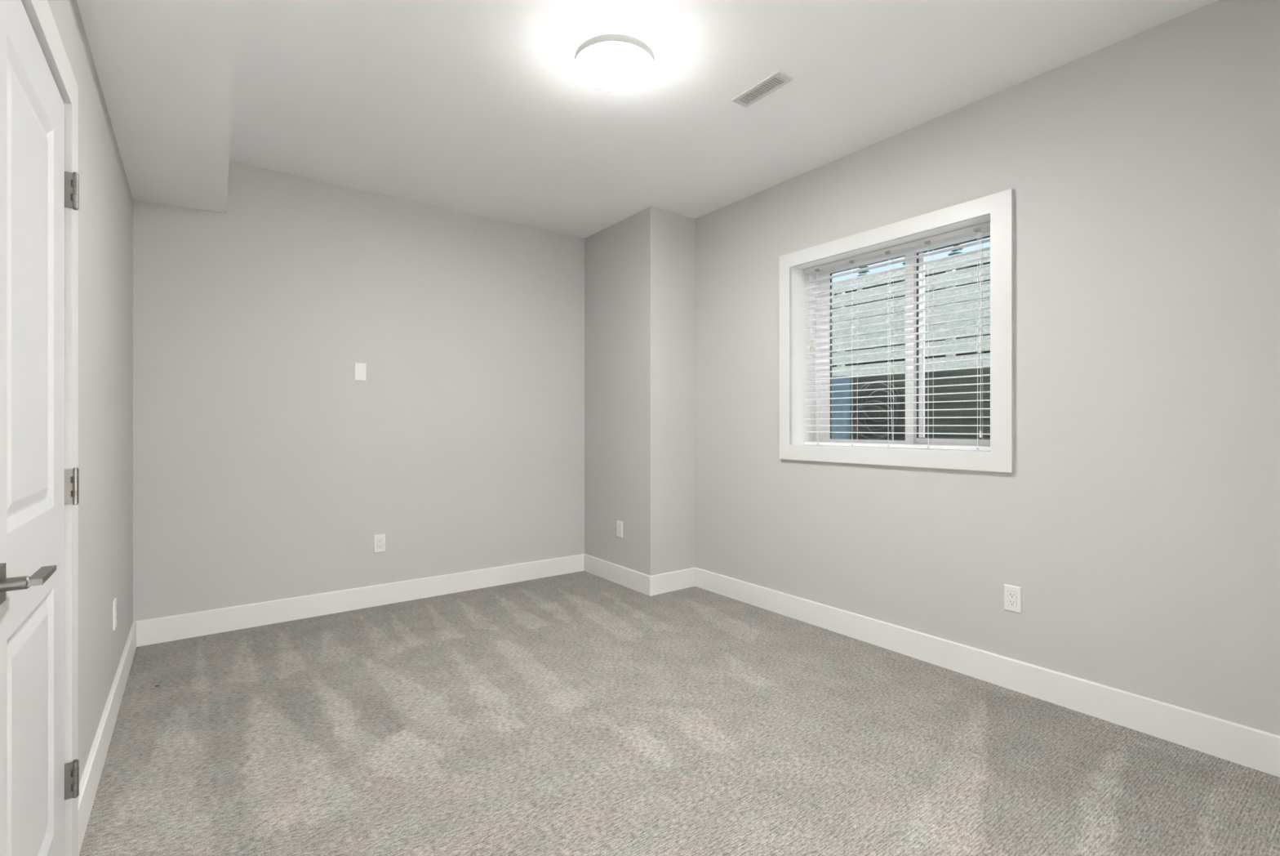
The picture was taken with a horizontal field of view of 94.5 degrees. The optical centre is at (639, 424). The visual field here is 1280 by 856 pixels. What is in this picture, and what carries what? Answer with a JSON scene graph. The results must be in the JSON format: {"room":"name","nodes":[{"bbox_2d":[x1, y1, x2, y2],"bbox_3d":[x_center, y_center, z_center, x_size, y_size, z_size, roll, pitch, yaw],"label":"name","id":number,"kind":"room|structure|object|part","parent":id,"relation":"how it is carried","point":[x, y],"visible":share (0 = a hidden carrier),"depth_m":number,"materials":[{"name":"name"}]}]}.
{"room":"empty bedroom","nodes":[
{"label":"empty bedroom","id":0,"kind":"room"},
{"bbox_2d":[47,0,133,783],"bbox_3d":[-1.484,-0.162,1.334,0.241,2.763,4.510,0,0,-37],"label":"wall","id":1,"kind":"structure","parent":0,"point":[105,211],"depth_m":2.12,"materials":[{"name":"paint"}]},
{"bbox_2d":[0,0,79,855],"bbox_3d":[-1.271,0.139,1.233,0.134,2.122,0.925,0,0,-37],"label":"door","id":2,"kind":"structure","parent":1,"relation":"in","point":[39,176],"depth_m":1.28,"materials":[{"name":"paint"}]},
{"bbox_3d":[-1.081,0.270,0.995,0.009,0.064,0.064,0,0,-37],"label":"handle","id":3,"kind":"part","parent":2,"relation":"part of","materials":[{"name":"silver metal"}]},
{"bbox_3d":[-1.077,0.270,1.066,0.021,0.011,0.127,0,0,-37],"label":"lever","id":4,"kind":"part","parent":2,"relation":"part of","materials":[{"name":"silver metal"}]},
{"bbox_3d":[-1.264,-0.877,1.239,0.019,0.090,0.925,0,0,-37],"label":"casing","id":5,"kind":"part","parent":2,"relation":"part of","materials":[{"name":"paint"}]},
{"bbox_3d":[-1.511,0.139,1.569,0.020,2.122,0.099,0,0,-37],"label":"casing","id":6,"kind":"part","parent":2,"relation":"part of","materials":[{"name":"paint"}]},
{"bbox_2d":[78,621,136,855],"bbox_3d":[-2.141,1.131,2.409,0.015,0.137,2.000,0,0,-37],"label":"baseboard","id":7,"kind":"structure","parent":1,"relation":"attached to","point":[88,785],"depth_m":2.08,"materials":[{"name":"paint"}]},
{"bbox_2d":[112,597,116,630],"bbox_3d":[-2.195,0.789,2.475,0.008,0.118,0.072,0,0,-37],"label":"wall outlet","id":8,"kind":"object","parent":1,"relation":"attached to","point":[114,602],"visible":1,"depth_m":2.45,"materials":[{"name":"white plastic"}]},
{"bbox_2d":[76,0,238,213],"bbox_3d":[-1.262,-1.381,1.498,0.474,0.323,4.510,0,0,-37],"label":"ceiling","id":9,"kind":"structure","parent":0,"point":[165,68],"depth_m":2.17,"materials":[{"name":"paint"}]},
{"bbox_2d":[133,160,584,621],"bbox_3d":[-1.432,-0.162,4.271,3.820,2.763,0.150,0,0,-37],"label":"wall","id":10,"kind":"structure","parent":0,"point":[264,471],"depth_m":3.81,"materials":[{"name":"paint"}]},
{"bbox_2d":[135,553,584,646],"bbox_3d":[-1.593,1.131,4.049,2.833,0.137,0.015,0,0,-37],"label":"baseboard","id":11,"kind":"structure","parent":10,"relation":"attached to","point":[180,626],"depth_m":3.78,"materials":[{"name":"paint"}]},
{"bbox_2d":[354,362,366,381],"bbox_3d":[-1.832,-0.349,3.877,0.072,0.118,0.007,0,0,-37],"label":"blank wall plate","id":12,"kind":"object","parent":10,"relation":"attached to","point":[360,368],"visible":1,"depth_m":3.88,"materials":[{"name":"white plastic"}]},
{"bbox_2d":[373,533,385,552],"bbox_3d":[-1.736,0.789,3.948,0.072,0.118,0.008,0,0,-37],"label":"wall outlet","id":13,"kind":"object","parent":10,"relation":"attached to","point":[379,540],"visible":1,"depth_m":3.94,"materials":[{"name":"white plastic"}]},
{"bbox_2d":[377,537,382,548],"bbox_3d":[-1.734,0.789,3.945,0.033,0.067,0.002,0,0,-37],"label":"receptacle","id":14,"kind":"object","parent":13,"relation":"attached to","point":[380,540],"depth_m":3.95,"materials":[{"name":"grey plastic"}]},
{"bbox_2d":[584,206,695,575],"bbox_3d":[-0.023,-0.172,4.664,0.422,2.743,0.895,0,0,-37],"label":"wall column","id":15,"kind":"structure","parent":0,"point":[640,268],"depth_m":4.37,"materials":[{"name":"paint"}]},
{"bbox_2d":[583,553,651,595],"bbox_3d":[-0.190,1.131,4.522,0.015,0.137,0.895,0,0,-37],"label":"baseboard","id":16,"kind":"structure","parent":15,"relation":"attached to","point":[637,580],"depth_m":4.46,"materials":[{"name":"paint"}]},
{"bbox_2d":[617,520,622,537],"bbox_3d":[-0.155,0.786,4.480,0.008,0.118,0.072,0,0,-37],"label":"wall outlet","id":17,"kind":"object","parent":15,"relation":"attached to","point":[620,524],"visible":1,"depth_m":4.47,"materials":[{"name":"white plastic"}]},
{"bbox_2d":[617,524,620,533],"bbox_3d":[-0.157,0.786,4.478,0.002,0.067,0.033,0,0,-37],"label":"receptacle","id":18,"kind":"object","parent":17,"relation":"attached to","point":[619,525],"depth_m":4.48,"materials":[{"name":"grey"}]},
{"bbox_2d":[651,566,695,595],"bbox_3d":[0.248,1.131,4.298,0.422,0.137,0.015,0,0,-37],"label":"baseboard","id":19,"kind":"structure","parent":15,"relation":"attached to","point":[669,581],"depth_m":4.28,"materials":[{"name":"paint"}]},
{"bbox_2d":[79,570,1279,855],"bbox_3d":[0.058,1.200,2.320,3.773,0.001,5.060,0,0,-37],"label":"floor","id":20,"kind":"structure","parent":0,"point":[583,713],"depth_m":2.18,"materials":[{"name":"carpet"}]},
{"bbox_2d":[229,0,1217,238],"bbox_3d":[-0.042,-1.603,2.401,3.830,0.120,4.810,0,0,-37],"label":"ceiling","id":21,"kind":"structure","parent":0,"point":[483,108],"depth_m":2.69,"materials":[{"name":"paint"}]},
{"bbox_2d":[574,26,654,90],"bbox_3d":[-0.104,-1.500,2.436,0.330,0.086,0.330,0,0,-37],"label":"ceiling light","id":22,"kind":"object","parent":21,"relation":"attached to","point":[606,58],"visible":1,"depth_m":2.37,"materials":[{"name":"glass"}]},
{"bbox_2d":[731,70,793,106],"bbox_3d":[0.559,-1.539,2.721,0.100,0.008,0.286,0,0,-37],"label":"ceiling vent","id":23,"kind":"object","parent":21,"relation":"in","point":[778,79],"visible":1,"depth_m":2.71,"materials":[{"name":"metal"}]},
{"bbox_2d":[695,0,1279,735],"bbox_3d":[1.356,-0.162,3.436,0.333,2.763,4.510,0,0,-37],"label":"wall","id":24,"kind":"structure","parent":0,"point":[1136,518],"depth_m":2.47,"materials":[{"name":"paint"}]},
{"bbox_2d":[779,188,1013,472],"bbox_3d":[1.421,-0.427,3.320,0.345,1.285,1.342,0,0,-37],"label":"window","id":25,"kind":"structure","parent":24,"relation":"in","point":[997,208],"depth_m":3.33,"materials":[{"name":"paint"}]},
{"bbox_3d":[0.916,-0.427,3.731,0.022,1.285,0.081,0,0,-37],"label":"casing","id":26,"kind":"part","parent":25,"relation":"part of","materials":[{"name":"paint"}]},
{"bbox_3d":[1.368,-0.436,3.586,0.028,1.088,0.612,0,0,-37],"label":"sash","id":27,"kind":"part","parent":25,"relation":"part of","materials":[{"name":"white plastic"}]},
{"bbox_3d":[1.292,-1.028,3.224,0.022,0.084,1.342,0,0,-37],"label":"casing","id":28,"kind":"part","parent":25,"relation":"part of","materials":[{"name":"paint"}]},
{"bbox_3d":[1.292,0.170,3.224,0.022,0.090,1.342,0,0,-37],"label":"casing","id":29,"kind":"part","parent":25,"relation":"part of","materials":[{"name":"paint"}]},
{"bbox_2d":[804,221,990,450],"bbox_3d":[1.409,-0.432,3.318,0.072,1.113,1.160,0,0,-37],"label":"window blind","id":30,"kind":"object","parent":25,"relation":"attached to","point":[984,227],"visible":0.8,"depth_m":3.27,"materials":[{"name":"white plastic"}]},
{"bbox_3d":[1.398,-0.427,3.292,0.002,1.070,0.018,0,0,-37],"label":"lift cord","id":31,"kind":"part","parent":30,"relation":"part of","materials":[{"name":"white fabric"}]},
{"bbox_3d":[1.410,-0.427,3.328,0.054,1.070,0.002,0,0,-37],"label":"ladder cord","id":32,"kind":"part","parent":30,"relation":"part of","materials":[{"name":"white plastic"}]},
{"bbox_3d":[1.414,0.115,3.322,0.050,0.018,1.160,0,0,-37],"label":"rail","id":33,"kind":"part","parent":30,"relation":"part of","materials":[{"name":"white plastic"}]},
{"bbox_3d":[1.545,-0.427,3.145,0.054,1.070,0.002,0,0,-37],"label":"ladder cord","id":34,"kind":"part","parent":30,"relation":"part of","materials":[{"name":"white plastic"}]},
{"bbox_3d":[1.673,-0.466,2.912,0.004,0.992,0.010,0,0,-37],"label":"tilt cord","id":35,"kind":"part","parent":30,"relation":"part of","materials":[{"name":"white fabric"}]},
{"bbox_3d":[1.693,-0.427,2.946,0.054,1.070,0.002,0,0,-37],"label":"ladder cord","id":36,"kind":"part","parent":30,"relation":"part of","materials":[{"name":"white fabric"}]},
{"bbox_3d":[1.524,-0.432,3.404,0.070,1.120,1.180,0,0,-37],"label":"frame","id":37,"kind":"part","parent":25,"relation":"part of","materials":[{"name":"white plastic"}]},
{"bbox_3d":[1.707,-0.436,3.182,0.028,1.088,0.516,0,0,-37],"label":"sash","id":38,"kind":"part","parent":25,"relation":"part of","materials":[{"name":"white plastic"}]},
{"bbox_3d":[1.664,-0.427,2.721,0.022,1.285,0.091,0,0,-37],"label":"casing","id":39,"kind":"part","parent":25,"relation":"part of","materials":[{"name":"paint"}]},
{"bbox_2d":[694,567,1279,777],"bbox_3d":[1.486,1.131,2.966,0.015,0.137,3.600,0,0,-37],"label":"baseboard","id":40,"kind":"structure","parent":24,"relation":"attached to","point":[1259,749],"depth_m":2.59,"materials":[{"name":"paint"}]},
{"bbox_2d":[1004,583,1022,613],"bbox_3d":[1.694,0.789,2.692,0.008,0.118,0.072,0,0,-37],"label":"wall outlet","id":41,"kind":"object","parent":24,"relation":"attached to","point":[1012,593],"visible":1,"depth_m":2.69,"materials":[{"name":"white plastic"}]},
{"bbox_2d":[1008,590,1016,606],"bbox_3d":[1.692,0.789,2.690,0.002,0.067,0.033,0,0,-37],"label":"receptacle","id":42,"kind":"object","parent":41,"relation":"attached to","point":[1011,593],"depth_m":2.69,"materials":[{"name":"white plastic"}]},
{"label":"outside","id":43,"kind":"structure","parent":0,"visible":0},
{"bbox_3d":[8.600,-0.343,17.562,25.280,0.085,42.000,0,0,-37],"label":"ground","id":44,"kind":"structure","parent":43,"visible":0},
{"bbox_2d":[857,265,869,276],"bbox_3d":[5.885,-2.478,15.640,1.683,4.185,1.646,0,0,-37],"label":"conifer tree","id":45,"kind":"object","parent":44,"relation":"on","point":[862,273],"visible":0.06,"depth_m":15.64,"materials":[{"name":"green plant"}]},
{"bbox_2d":[831,247,990,376],"bbox_3d":[2.415,-0.949,5.831,0.080,1.128,8.500,0,0,-37],"label":"window well","id":46,"kind":"object","parent":44,"relation":"on","point":[971,363],"visible":0.16,"depth_m":5.64,"materials":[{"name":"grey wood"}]},
{"bbox_3d":[2.120,-0.912,6.247,0.060,1.055,0.060,0,0,-37],"label":"post","id":47,"kind":"part","parent":46,"relation":"part of","materials":[{"name":"grey wood"}]},
{"bbox_3d":[2.798,-0.912,5.330,0.060,1.055,0.060,0,0,-37],"label":"post","id":48,"kind":"part","parent":46,"relation":"part of","materials":[{"name":"grey wood"}]},
{"bbox_2d":[831,262,990,367],"bbox_3d":[3.083,-1.000,6.636,1.148,1.300,11.000,0,0,-37],"label":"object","id":49,"kind":"object","parent":44,"relation":"on","point":[988,351],"visible":0.02,"depth_m":6.39,"materials":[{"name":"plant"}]},
{"bbox_2d":[947,244,962,255],"bbox_3d":[7.264,-2.428,13.662,1.922,4.085,1.874,0,0,-37],"label":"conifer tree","id":50,"kind":"object","parent":44,"relation":"on","point":[954,251],"visible":0.03,"depth_m":13.69,"materials":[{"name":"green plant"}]},
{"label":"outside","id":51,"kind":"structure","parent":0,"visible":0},
{"bbox_2d":[849,367,990,439],"bbox_3d":[2.259,0.087,4.782,0.118,1.026,8.000,0,0,-37],"label":"wall","id":52,"kind":"structure","parent":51,"point":[986,379],"depth_m":4.62,"materials":[{"name":"grey"}]},
{"bbox_2d":[850,380,899,439],"bbox_3d":[1.963,-0.085,4.999,0.069,0.583,0.452,0,0,-37],"label":"cable coil","id":53,"kind":"object","parent":52,"relation":"hanging from","point":[897,405],"visible":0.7,"depth_m":4.96,"materials":[{"name":"black"}]},
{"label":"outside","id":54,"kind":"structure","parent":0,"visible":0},
{"bbox_3d":[1.688,0.640,4.359,1.300,0.080,8.000,0,0,-37],"label":"window","id":55,"kind":"structure","parent":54,"visible":0},
{"bbox_2d":[831,375,850,438],"bbox_3d":[1.716,0.092,5.077,0.184,1.015,0.184,0,0,-37],"label":"drain pipe","id":56,"kind":"object","parent":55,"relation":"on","point":[838,380],"visible":0.3,"depth_m":5.00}
]}

